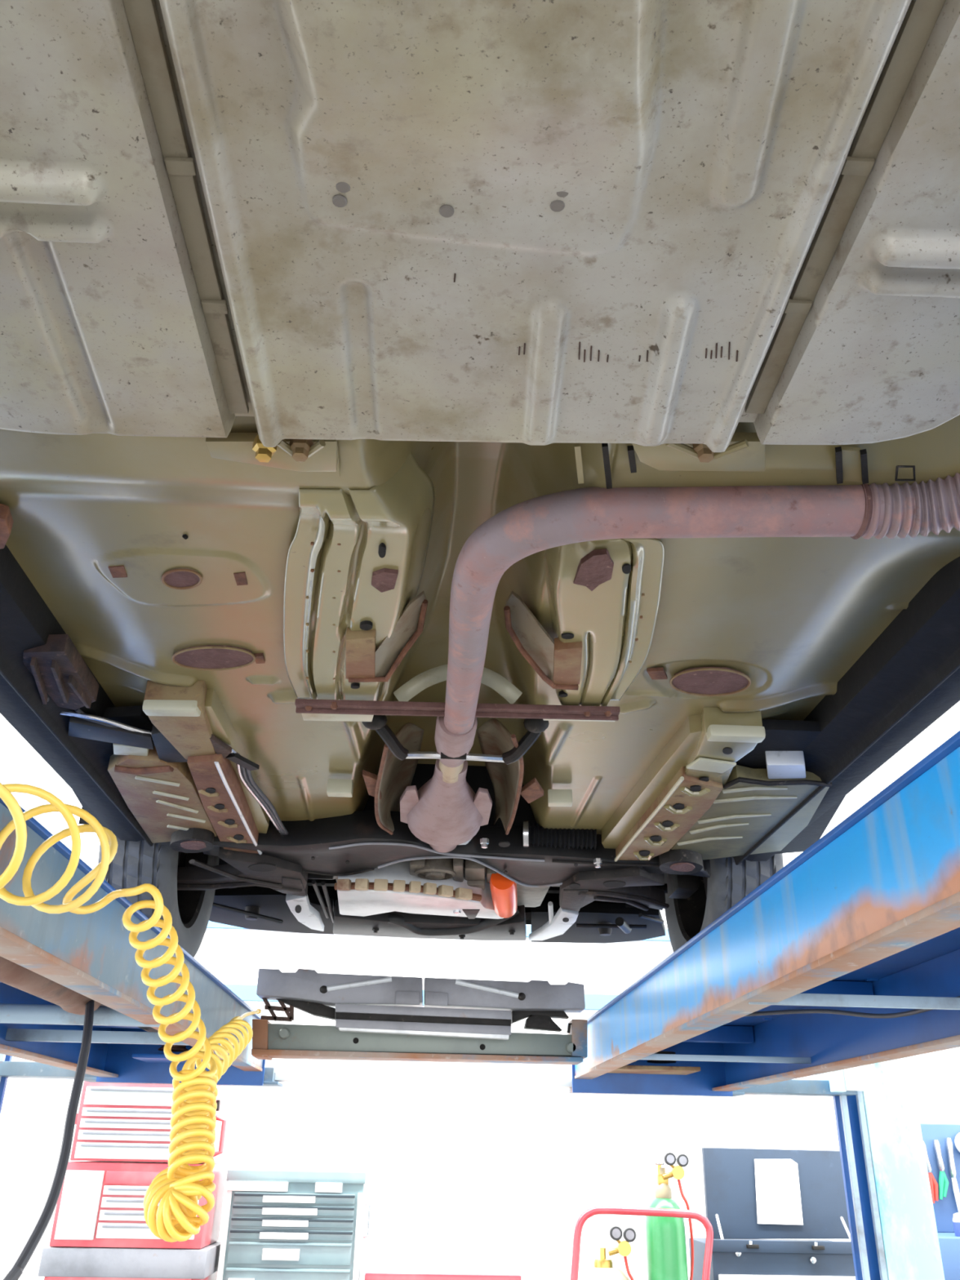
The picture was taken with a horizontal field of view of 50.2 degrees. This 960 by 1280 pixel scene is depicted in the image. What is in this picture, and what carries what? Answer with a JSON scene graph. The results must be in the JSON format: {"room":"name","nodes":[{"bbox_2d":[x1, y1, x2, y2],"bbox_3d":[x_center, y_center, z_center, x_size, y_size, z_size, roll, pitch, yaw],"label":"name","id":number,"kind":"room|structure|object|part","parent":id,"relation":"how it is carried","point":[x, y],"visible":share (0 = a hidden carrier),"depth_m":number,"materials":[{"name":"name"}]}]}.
{"room":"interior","nodes":[
{"label":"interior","id":0,"kind":"room"},
{"bbox_2d":[0,701,959,1279],"bbox_3d":[-0.040,1.976,6.176,9.400,5.000,0.200,2,-27,-2],"label":"wall","id":1,"kind":"structure","parent":0,"point":[460,1175],"depth_m":5.70,"materials":[{"name":"white paint"}]},
{"bbox_2d":[224,984,617,1009],"bbox_3d":[-0.037,2.098,5.988,9.000,0.085,0.028,2,-27,-2],"label":"trim","id":2,"kind":"structure","parent":1,"relation":"attached to","point":[245,992],"depth_m":5.94,"materials":[{"name":"white"}]},
{"bbox_2d":[206,920,670,941],"bbox_3d":[-0.030,1.743,6.165,9.000,0.067,0.028,2,-27,-2],"label":"trim","id":3,"kind":"structure","parent":1,"relation":"attached to","point":[211,924],"depth_m":6.16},
{"bbox_2d":[920,1123,959,1279],"bbox_3d":[2.236,3.004,4.416,0.750,1.665,0.420,2,-27,-2],"label":"board","id":4,"kind":"object","parent":1,"relation":"attached to","point":[944,1209],"visible":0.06,"depth_m":4.77,"materials":[{"name":"blue metal"}]},
{"bbox_2d":[923,1141,937,1203],"bbox_3d":[2.112,2.497,4.807,0.058,0.260,0.036,2,-27,-2],"label":"pliers","id":5,"kind":"object","parent":4,"relation":"hanging from","point":[933,1184],"visible":0.61,"depth_m":4.78,"materials":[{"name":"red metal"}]},
{"bbox_3d":[2.238,2.539,4.839,0.750,0.454,0.040,2,-27,-2],"label":"lid","id":6,"kind":"part","parent":4,"relation":"part of","materials":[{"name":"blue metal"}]},
{"bbox_2d":[933,1139,948,1199],"bbox_3d":[2.165,2.489,4.814,0.058,0.251,0.036,2,-27,-2],"label":"pliers","id":7,"kind":"object","parent":4,"relation":"hanging from","point":[943,1180],"visible":1,"depth_m":4.80,"materials":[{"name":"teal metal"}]},
{"bbox_2d":[946,1137,959,1213],"bbox_3d":[2.224,2.522,4.802,0.034,0.338,0.036,2,-27,-2],"label":"wrench","id":8,"kind":"object","parent":4,"relation":"hanging from","point":[953,1172],"visible":1,"depth_m":4.80,"materials":[{"name":"silver metal"}]},
{"bbox_2d":[952,1213,959,1236],"bbox_3d":[2.123,2.580,4.520,0.062,0.090,0.062,2,-27,-2],"label":"spray can","id":9,"kind":"object","parent":4,"relation":"on","point":[956,1219],"visible":1,"depth_m":4.51,"materials":[{"name":"white paint"}]},
{"bbox_2d":[954,1132,959,1152],"bbox_3d":[2.312,2.391,4.859,0.103,0.104,0.040,2,-27,-2],"label":"reel","id":10,"kind":"object","parent":4,"relation":"hanging from","point":[957,1141],"visible":1,"depth_m":4.86,"materials":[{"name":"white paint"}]},
{"bbox_3d":[0.313,1.108,-1.374,9.400,0.200,14.500,2,-27,-2],"label":"floor","id":11,"kind":"structure","parent":0,"visible":0},
{"bbox_2d":[0,1053,12,1114],"bbox_3d":[-1.861,1.978,3.531,0.282,2.562,0.320,2,-27,-2],"label":"lift post","id":12,"kind":"object","parent":11,"relation":"on","point":[3,1080],"visible":0.02,"depth_m":3.68,"materials":[{"name":"blue metal"}]},
{"bbox_2d":[37,1080,231,1279],"bbox_3d":[-1.417,2.723,4.090,0.654,1.739,0.444,2,-27,-2],"label":"tool chest","id":13,"kind":"object","parent":11,"relation":"on","point":[100,1231],"visible":0.67,"depth_m":4.11,"materials":[{"name":"paint"}]},
{"bbox_3d":[-1.597,2.254,4.089,0.150,0.242,0.026,2,-27,-2],"label":"door","id":14,"kind":"part","parent":13,"relation":"part of","materials":[{"name":"white metal"}]},
{"bbox_3d":[-1.402,2.524,3.973,0.551,0.097,0.018,2,-27,-2],"label":"drawer","id":15,"kind":"part","parent":13,"relation":"part of","materials":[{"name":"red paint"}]},
{"bbox_3d":[-1.395,2.089,4.185,0.502,0.059,0.024,2,-27,-2],"label":"drawer","id":16,"kind":"part","parent":13,"relation":"part of","materials":[{"name":"white metal"}]},
{"bbox_3d":[-1.322,2.297,4.085,0.381,0.036,0.024,2,-27,-2],"label":"drawer","id":17,"kind":"part","parent":13,"relation":"part of","materials":[{"name":"white metal"}]},
{"bbox_3d":[-1.395,2.039,4.210,0.502,0.036,0.024,2,-27,-2],"label":"drawer","id":18,"kind":"part","parent":13,"relation":"part of","materials":[{"name":"white metal"}]},
{"bbox_3d":[-1.321,2.283,4.074,0.341,0.010,0.011,2,-27,-2],"label":"drawer pull","id":19,"kind":"part","parent":13,"relation":"part of","materials":[{"name":"grey metal"}]},
{"bbox_3d":[-1.394,2.065,4.178,0.462,0.010,0.011,2,-27,-2],"label":"drawer pull","id":20,"kind":"part","parent":13,"relation":"part of","materials":[{"name":"grey metal"}]},
{"bbox_3d":[-1.394,2.000,4.230,0.502,0.034,0.024,2,-27,-2],"label":"drawer","id":21,"kind":"part","parent":13,"relation":"part of","materials":[{"name":"white metal"}]},
{"bbox_3d":[-1.322,2.323,4.054,0.341,0.010,0.011,2,-27,-2],"label":"drawer pull","id":22,"kind":"part","parent":13,"relation":"part of","materials":[{"name":"grey metal"}]},
{"bbox_3d":[-1.321,2.219,4.125,0.381,0.032,0.024,2,-27,-2],"label":"drawer","id":23,"kind":"part","parent":13,"relation":"part of","materials":[{"name":"white metal"}]},
{"bbox_3d":[-1.393,2.025,4.199,0.462,0.010,0.011,2,-27,-2],"label":"drawer pull","id":24,"kind":"part","parent":13,"relation":"part of","materials":[{"name":"grey metal"}]},
{"bbox_3d":[-1.393,1.962,4.248,0.502,0.032,0.024,2,-27,-2],"label":"drawer","id":25,"kind":"part","parent":13,"relation":"part of","materials":[{"name":"white metal"}]},
{"bbox_3d":[-1.393,1.987,4.218,0.462,0.010,0.011,2,-27,-2],"label":"drawer pull","id":26,"kind":"part","parent":13,"relation":"part of","materials":[{"name":"grey metal"}]},
{"bbox_3d":[-1.320,2.207,4.112,0.341,0.010,0.011,2,-27,-2],"label":"drawer pull","id":27,"kind":"part","parent":13,"relation":"part of","materials":[{"name":"grey metal"}]},
{"bbox_3d":[-1.392,1.950,4.236,0.462,0.010,0.011,2,-27,-2],"label":"drawer pull","id":28,"kind":"part","parent":13,"relation":"part of","materials":[{"name":"grey metal"}]},
{"bbox_3d":[-1.392,1.907,4.276,0.502,0.069,0.024,2,-27,-2],"label":"drawer","id":29,"kind":"part","parent":13,"relation":"part of","materials":[{"name":"white metal"}]},
{"bbox_3d":[-1.391,1.879,4.272,0.462,0.010,0.011,2,-27,-2],"label":"drawer pull","id":30,"kind":"part","parent":13,"relation":"part of","materials":[{"name":"grey metal"}]},
{"bbox_3d":[-1.321,2.243,4.094,0.341,0.010,0.011,2,-27,-2],"label":"drawer pull","id":31,"kind":"part","parent":13,"relation":"part of","materials":[{"name":"grey metal"}]},
{"bbox_3d":[-1.323,2.344,4.062,0.381,0.053,0.024,2,-27,-2],"label":"drawer","id":32,"kind":"part","parent":13,"relation":"part of","materials":[{"name":"white metal"}]},
{"bbox_3d":[-1.322,2.257,4.106,0.381,0.036,0.024,2,-27,-2],"label":"drawer","id":33,"kind":"part","parent":13,"relation":"part of","materials":[{"name":"white metal"}]},
{"bbox_2d":[104,1170,201,1184],"bbox_3d":[-1.320,2.179,4.146,0.381,0.046,0.022,2,-27,-2],"label":"drawer","id":34,"kind":"object","parent":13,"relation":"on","point":[111,1177],"depth_m":4.13,"materials":[{"name":"red paint"}]},
{"bbox_3d":[-1.099,2.091,4.316,0.048,0.161,0.019,2,-27,-2],"label":"handle","id":35,"kind":"part","parent":13,"relation":"part of","materials":[{"name":"red paint"}]},
{"bbox_2d":[216,1168,372,1279],"bbox_3d":[-0.787,2.986,4.226,0.618,1.418,0.457,2,-27,-2],"label":"cabinet","id":36,"kind":"object","parent":11,"relation":"on","point":[278,1224],"visible":1,"depth_m":4.26,"materials":[{"name":"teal metal"}]},
{"bbox_3d":[-1.066,2.866,4.043,0.024,1.221,0.020,2,-27,-2],"label":"corner post","id":37,"kind":"part","parent":36,"relation":"part of","materials":[{"name":"grey metal"}]},
{"bbox_3d":[-0.786,2.624,4.178,0.505,0.105,0.026,2,-27,-2],"label":"drawer","id":38,"kind":"part","parent":36,"relation":"part of","materials":[{"name":"grey metal"}]},
{"bbox_3d":[-0.784,2.530,4.226,0.505,0.080,0.026,2,-27,-2],"label":"drawer","id":39,"kind":"part","parent":36,"relation":"part of","materials":[{"name":"grey metal"}]},
{"bbox_3d":[-0.783,2.471,4.255,0.505,0.035,0.026,2,-27,-2],"label":"drawer","id":40,"kind":"part","parent":36,"relation":"part of","materials":[{"name":"grey metal"}]},
{"bbox_3d":[-0.782,2.430,4.275,0.505,0.033,0.026,2,-27,-2],"label":"drawer","id":41,"kind":"part","parent":36,"relation":"part of","materials":[{"name":"grey metal"}]},
{"bbox_3d":[-0.781,2.392,4.295,0.505,0.036,0.026,2,-27,-2],"label":"drawer","id":42,"kind":"part","parent":36,"relation":"part of","materials":[{"name":"grey metal"}]},
{"bbox_3d":[-0.780,2.352,4.315,0.505,0.036,0.026,2,-27,-2],"label":"drawer","id":43,"kind":"part","parent":36,"relation":"part of","materials":[{"name":"grey metal"}]},
{"bbox_3d":[-0.791,2.375,4.540,0.587,0.045,0.442,2,-27,-2],"label":"lid","id":44,"kind":"part","parent":36,"relation":"part of","materials":[{"name":"grey metal"}]},
{"bbox_3d":[-0.516,2.889,4.066,0.024,1.221,0.020,2,-27,-2],"label":"corner post","id":45,"kind":"part","parent":36,"relation":"part of","materials":[{"name":"grey metal"}]},
{"bbox_3d":[-0.478,2.463,4.348,0.032,0.135,0.013,2,-27,-2],"label":"handle","id":46,"kind":"part","parent":36,"relation":"part of","materials":[{"name":"silver metal"}]},
{"bbox_2d":[364,1263,521,1279],"bbox_3d":[-0.167,3.103,4.037,0.628,1.065,0.430,2,-27,-2],"label":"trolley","id":47,"kind":"object","parent":11,"relation":"on","point":[374,1271],"visible":1,"depth_m":4.15,"materials":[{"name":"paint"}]},
{"bbox_2d":[570,1205,713,1279],"bbox_3d":[0.585,2.897,3.885,0.638,1.321,0.420,2,-27,-2],"label":"cart","id":48,"kind":"object","parent":11,"relation":"on","point":[602,1210],"visible":1,"depth_m":4.04,"materials":[{"name":"red paint"}]},
{"bbox_2d":[580,1226,635,1279],"bbox_3d":[0.493,2.873,3.936,0.209,1.085,0.209,16,-30,-27],"label":"gas cylinder","id":49,"kind":"object","parent":48,"relation":"on","point":[603,1268],"visible":1,"depth_m":4.09,"materials":[{"name":"beige paint"}]},
{"bbox_3d":[0.542,2.458,4.118,0.055,0.035,0.022,-3,-27,8],"label":"regulator stem","id":50,"kind":"part","parent":49,"relation":"part of","materials":[{"name":"gold metal"}]},
{"bbox_2d":[644,1152,693,1279],"bbox_3d":[0.762,2.758,3.999,0.187,1.355,0.160,2,-27,-2],"label":"gas cylinder","id":51,"kind":"object","parent":48,"relation":"on","point":[665,1237],"visible":0.98,"depth_m":4.12,"materials":[{"name":"green paint"}]},
{"bbox_3d":[0.783,2.218,4.242,0.052,0.035,0.022,-3,-27,9],"label":"regulator stem","id":52,"kind":"part","parent":51,"relation":"part of","materials":[{"name":"gold metal"}]},
{"bbox_2d":[688,1147,855,1279],"bbox_3d":[1.348,2.967,4.239,0.818,1.541,0.430,2,-27,-2],"label":"toolbox","id":53,"kind":"object","parent":11,"relation":"on","point":[758,1202],"visible":0.82,"depth_m":4.57,"materials":[{"name":"grey metal"}]},
{"bbox_3d":[1.385,2.509,4.641,0.749,0.362,0.074,2,-27,-2],"label":"lid","id":54,"kind":"part","parent":53,"relation":"part of","materials":[{"name":"grey metal"}]},
{"bbox_2d":[832,1057,944,1279],"bbox_3d":[1.466,2.114,3.670,0.420,2.562,0.320,2,-27,-2],"label":"lift post","id":55,"kind":"object","parent":11,"relation":"on","point":[894,1235],"visible":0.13,"depth_m":3.66,"materials":[{"name":"metal"}]},
{"bbox_2d":[0,1061,869,1097],"bbox_3d":[-0.201,1.560,3.735,3.220,0.139,0.213,2,-27,-2],"label":"cross beam","id":56,"kind":"structure","parent":55,"relation":"attached to","point":[847,1082],"depth_m":3.72,"materials":[{"name":"blue paint"}]},
{"bbox_2d":[0,797,265,1085],"bbox_3d":[-0.907,0.295,1.299,0.582,0.205,5.285,2,-27,-2],"label":"runway","id":57,"kind":"object","parent":56,"relation":"attached to","point":[52,965],"visible":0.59,"depth_m":2.07,"materials":[{"name":"blue paint"}]},
{"bbox_2d":[2,1000,93,1279],"bbox_3d":[-1.461,1.155,1.011,0.443,1.807,2.179,-22,-35,38],"label":"cable","id":58,"kind":"object","parent":57,"relation":"hanging from","point":[28,1251],"visible":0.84,"depth_m":1.84,"materials":[{"name":"black rubber"}]},
{"bbox_3d":[-1.181,0.275,1.289,0.012,0.172,5.280,2,-27,-2],"label":"plate","id":59,"kind":"part","parent":57,"relation":"part of","materials":[{"name":"blue paint"}]},
{"bbox_3d":[-0.895,0.956,2.613,0.035,0.036,0.780,2,-27,-2],"label":"ram rod","id":60,"kind":"part","parent":57,"relation":"part of","materials":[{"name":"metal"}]},
{"bbox_2d":[0,782,261,1242],"bbox_3d":[-0.500,0.725,1.792,0.305,0.506,3.068,2,-27,-2],"label":"air hose","id":61,"kind":"object","parent":57,"relation":"hanging from","point":[180,1186],"visible":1,"depth_m":1.31,"materials":[{"name":"yellow plastic"}]},
{"bbox_3d":[-0.991,1.425,3.481,0.330,0.013,0.200,2,-27,-2],"label":"sheave plate","id":62,"kind":"part","parent":57,"relation":"part of","materials":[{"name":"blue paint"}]},
{"bbox_3d":[-1.055,1.471,3.652,0.580,0.205,0.015,2,-27,-2],"label":"plate","id":63,"kind":"part","parent":57,"relation":"part of","materials":[{"name":"blue paint"}]},
{"bbox_2d":[571,730,959,1096],"bbox_3d":[0.769,0.351,1.376,0.580,0.232,5.285,2,-27,-2],"label":"runway","id":64,"kind":"object","parent":56,"relation":"attached to","point":[847,956],"visible":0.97,"depth_m":1.90,"materials":[{"name":"blue paint"}]},
{"bbox_2d":[251,968,587,1064],"bbox_3d":[-0.190,1.221,3.311,1.073,0.263,0.185,2,-27,-2],"label":"jack","id":65,"kind":"object","parent":64,"relation":"attached to","point":[376,1017],"visible":1,"depth_m":3.27,"materials":[{"name":"grey metal"}]},
{"bbox_3d":[-0.590,1.190,3.315,0.251,0.067,0.050,2,-27,-2],"label":"scissor arm","id":66,"kind":"part","parent":65,"relation":"part of","materials":[{"name":"metal"}]},
{"bbox_3d":[-0.391,1.101,3.275,0.216,0.053,0.015,2,-27,-2],"label":"saddle handle","id":67,"kind":"part","parent":65,"relation":"part of","materials":[{"name":"white metal"}]},
{"bbox_3d":[-0.231,1.143,3.266,0.079,0.041,0.020,2,-27,-2],"label":"saddle plate","id":68,"kind":"part","parent":65,"relation":"part of","materials":[{"name":"grey metal"}]},
{"bbox_3d":[-0.179,1.227,3.239,0.553,0.034,0.060,2,-27,-2],"label":"bellow plate","id":69,"kind":"part","parent":65,"relation":"part of","materials":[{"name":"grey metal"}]},
{"bbox_3d":[-0.179,1.206,3.249,0.556,0.034,0.040,2,-27,-2],"label":"bellow plate","id":70,"kind":"part","parent":65,"relation":"part of","materials":[{"name":"metal"}]},
{"bbox_3d":[-0.179,1.177,3.241,0.556,0.034,0.020,2,-27,-2],"label":"bellow plate","id":71,"kind":"part","parent":65,"relation":"part of","materials":[{"name":"grey metal"}]},
{"bbox_3d":[-0.177,1.235,3.224,0.541,0.032,0.030,2,-27,-2],"label":"bellow plate","id":72,"kind":"part","parent":65,"relation":"part of","materials":[{"name":"metal"}]},
{"bbox_3d":[-0.139,1.147,3.270,0.075,0.043,0.020,2,-27,-2],"label":"saddle plate","id":73,"kind":"part","parent":65,"relation":"part of","materials":[{"name":"grey metal"}]},
{"bbox_3d":[0.028,1.122,3.291,0.216,0.056,0.015,2,-27,-2],"label":"saddle handle","id":74,"kind":"part","parent":65,"relation":"part of","materials":[{"name":"white metal"}]},
{"bbox_3d":[0.196,1.232,3.344,0.187,0.042,0.050,2,-27,-2],"label":"scissor arm","id":75,"kind":"part","parent":65,"relation":"part of","materials":[{"name":"metal"}]},
{"bbox_2d":[0,0,959,957],"bbox_3d":[0.004,-0.447,1.562,1.756,1.380,4.891,2,-27,-2],"label":"car","id":76,"kind":"object","parent":64,"relation":"on","point":[469,469],"visible":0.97,"depth_m":0.96,"materials":[{"name":"metal"}]},
{"bbox_3d":[-0.717,-0.091,1.373,0.166,0.112,2.350,2,-27,-2],"label":"sill","id":77,"kind":"part","parent":76,"relation":"part of","materials":[{"name":"metal"}]},
{"bbox_3d":[-0.740,0.339,2.234,0.285,0.020,1.013,9,-28,-16],"label":"floor panel","id":78,"kind":"part","parent":76,"relation":"part of","materials":[{"name":"brown metal"}]},
{"bbox_3d":[-0.528,0.332,2.138,0.084,0.060,0.648,3,-27,-4],"label":"frame rail","id":79,"kind":"part","parent":76,"relation":"part of","materials":[{"name":"brown metal"}]},
{"bbox_3d":[-0.474,0.274,2.067,0.037,0.050,0.838,2,-27,-2],"label":"rail","id":80,"kind":"part","parent":76,"relation":"part of","materials":[{"name":"brown metal"}]},
{"bbox_3d":[-0.620,0.571,2.542,0.375,0.035,0.372,2,-27,-2],"label":"control arm","id":81,"kind":"part","parent":76,"relation":"part of"},
{"bbox_3d":[-0.716,0.804,3.038,0.012,0.012,0.359,-16,-31,31],"label":"bracing rod","id":82,"kind":"part","parent":76,"relation":"part of","materials":[{"name":"black metal"}]},
{"bbox_3d":[-0.680,0.854,3.236,0.447,0.030,0.589,2,-27,-2],"label":"splash panel","id":83,"kind":"part","parent":76,"relation":"part of","materials":[{"name":"black plastic"}]},
{"bbox_3d":[-0.210,-0.193,1.043,0.132,0.012,0.055,2,-27,-2],"label":"mounting plate","id":84,"kind":"part","parent":76,"relation":"part of","materials":[{"name":"green paint"}]},
{"bbox_3d":[-0.448,0.735,2.890,0.012,0.012,0.442,2,-27,-2],"label":"bracing rod","id":85,"kind":"part","parent":76,"relation":"part of","materials":[{"name":"grey metal"}]},
{"bbox_3d":[-0.432,0.755,2.929,0.012,0.012,0.506,3,-27,-3],"label":"bracing rod","id":86,"kind":"part","parent":76,"relation":"part of","materials":[{"name":"grey metal"}]},
{"bbox_3d":[-0.178,-0.058,1.420,0.183,0.104,0.656,6,-27,-9],"label":"tunnel plate","id":87,"kind":"part","parent":76,"relation":"part of","materials":[{"name":"green paint"}]},
{"bbox_3d":[-0.056,-0.506,0.505,1.130,0.213,1.156,2,-27,-2],"label":"floor panel","id":88,"kind":"part","parent":76,"relation":"part of","materials":[{"name":"beige metal"}]},
{"bbox_3d":[0.203,0.786,2.933,0.014,0.044,0.146,-1,-27,5],"label":"link rod","id":89,"kind":"part","parent":76,"relation":"part of","materials":[{"name":"white metal"}]},
{"bbox_3d":[0.383,0.931,3.349,0.481,0.030,0.512,2,-27,-2],"label":"splash panel","id":90,"kind":"part","parent":76,"relation":"part of","materials":[{"name":"black plastic"}]},
{"bbox_3d":[0.162,-0.051,1.470,0.172,0.115,0.493,-1,-27,5],"label":"tunnel plate","id":91,"kind":"part","parent":76,"relation":"part of","materials":[{"name":"green paint"}]},
{"bbox_3d":[0.402,0.877,3.140,0.216,0.012,0.012,1,-27,0],"label":"bracing rod","id":92,"kind":"part","parent":76,"relation":"part of","materials":[{"name":"black metal"}]},
{"bbox_3d":[0.344,0.639,2.639,0.282,0.035,0.401,-1,-27,5],"label":"control arm","id":93,"kind":"part","parent":76,"relation":"part of"},
{"bbox_3d":[0.507,0.824,3.029,0.012,0.012,0.116,-22,-35,38],"label":"bracing rod","id":94,"kind":"part","parent":76,"relation":"part of","materials":[{"name":"grey metal"}]},
{"bbox_3d":[0.342,0.325,2.137,0.058,0.050,0.869,4,-27,-5],"label":"rail","id":95,"kind":"part","parent":76,"relation":"part of","materials":[{"name":"beige metal"}]},
{"bbox_3d":[0.398,0.364,2.165,0.102,0.060,0.586,3,-27,-4],"label":"frame rail","id":96,"kind":"part","parent":76,"relation":"part of","materials":[{"name":"beige metal"}]},
{"bbox_3d":[0.221,-0.189,1.033,0.143,0.012,0.051,0,-27,2],"label":"mounting plate","id":97,"kind":"part","parent":76,"relation":"part of","materials":[{"name":"green paint"}]},
{"bbox_3d":[0.609,0.341,2.170,0.307,0.020,0.884,-3,-27,9],"label":"floor panel","id":98,"kind":"part","parent":76,"relation":"part of","materials":[{"name":"grey metal"}]},
{"bbox_3d":[0.696,-0.034,1.432,0.166,0.112,2.350,2,-27,-2],"label":"sill","id":99,"kind":"part","parent":76,"relation":"part of","materials":[{"name":"metal"}]},
{"bbox_3d":[0.622,1.540,3.723,0.580,0.205,0.015,2,-27,-2],"label":"plate","id":100,"kind":"part","parent":64,"relation":"part of","materials":[{"name":"blue paint"}]},
{"bbox_3d":[0.576,1.489,3.547,0.330,0.013,0.200,2,-27,-2],"label":"sheave plate","id":101,"kind":"part","parent":64,"relation":"part of","materials":[{"name":"brown metal"}]},
{"bbox_3d":[1.043,0.366,1.383,0.012,0.172,5.280,2,-27,-2],"label":"plate","id":102,"kind":"part","parent":64,"relation":"part of","materials":[{"name":"blue paint"}]}
]}

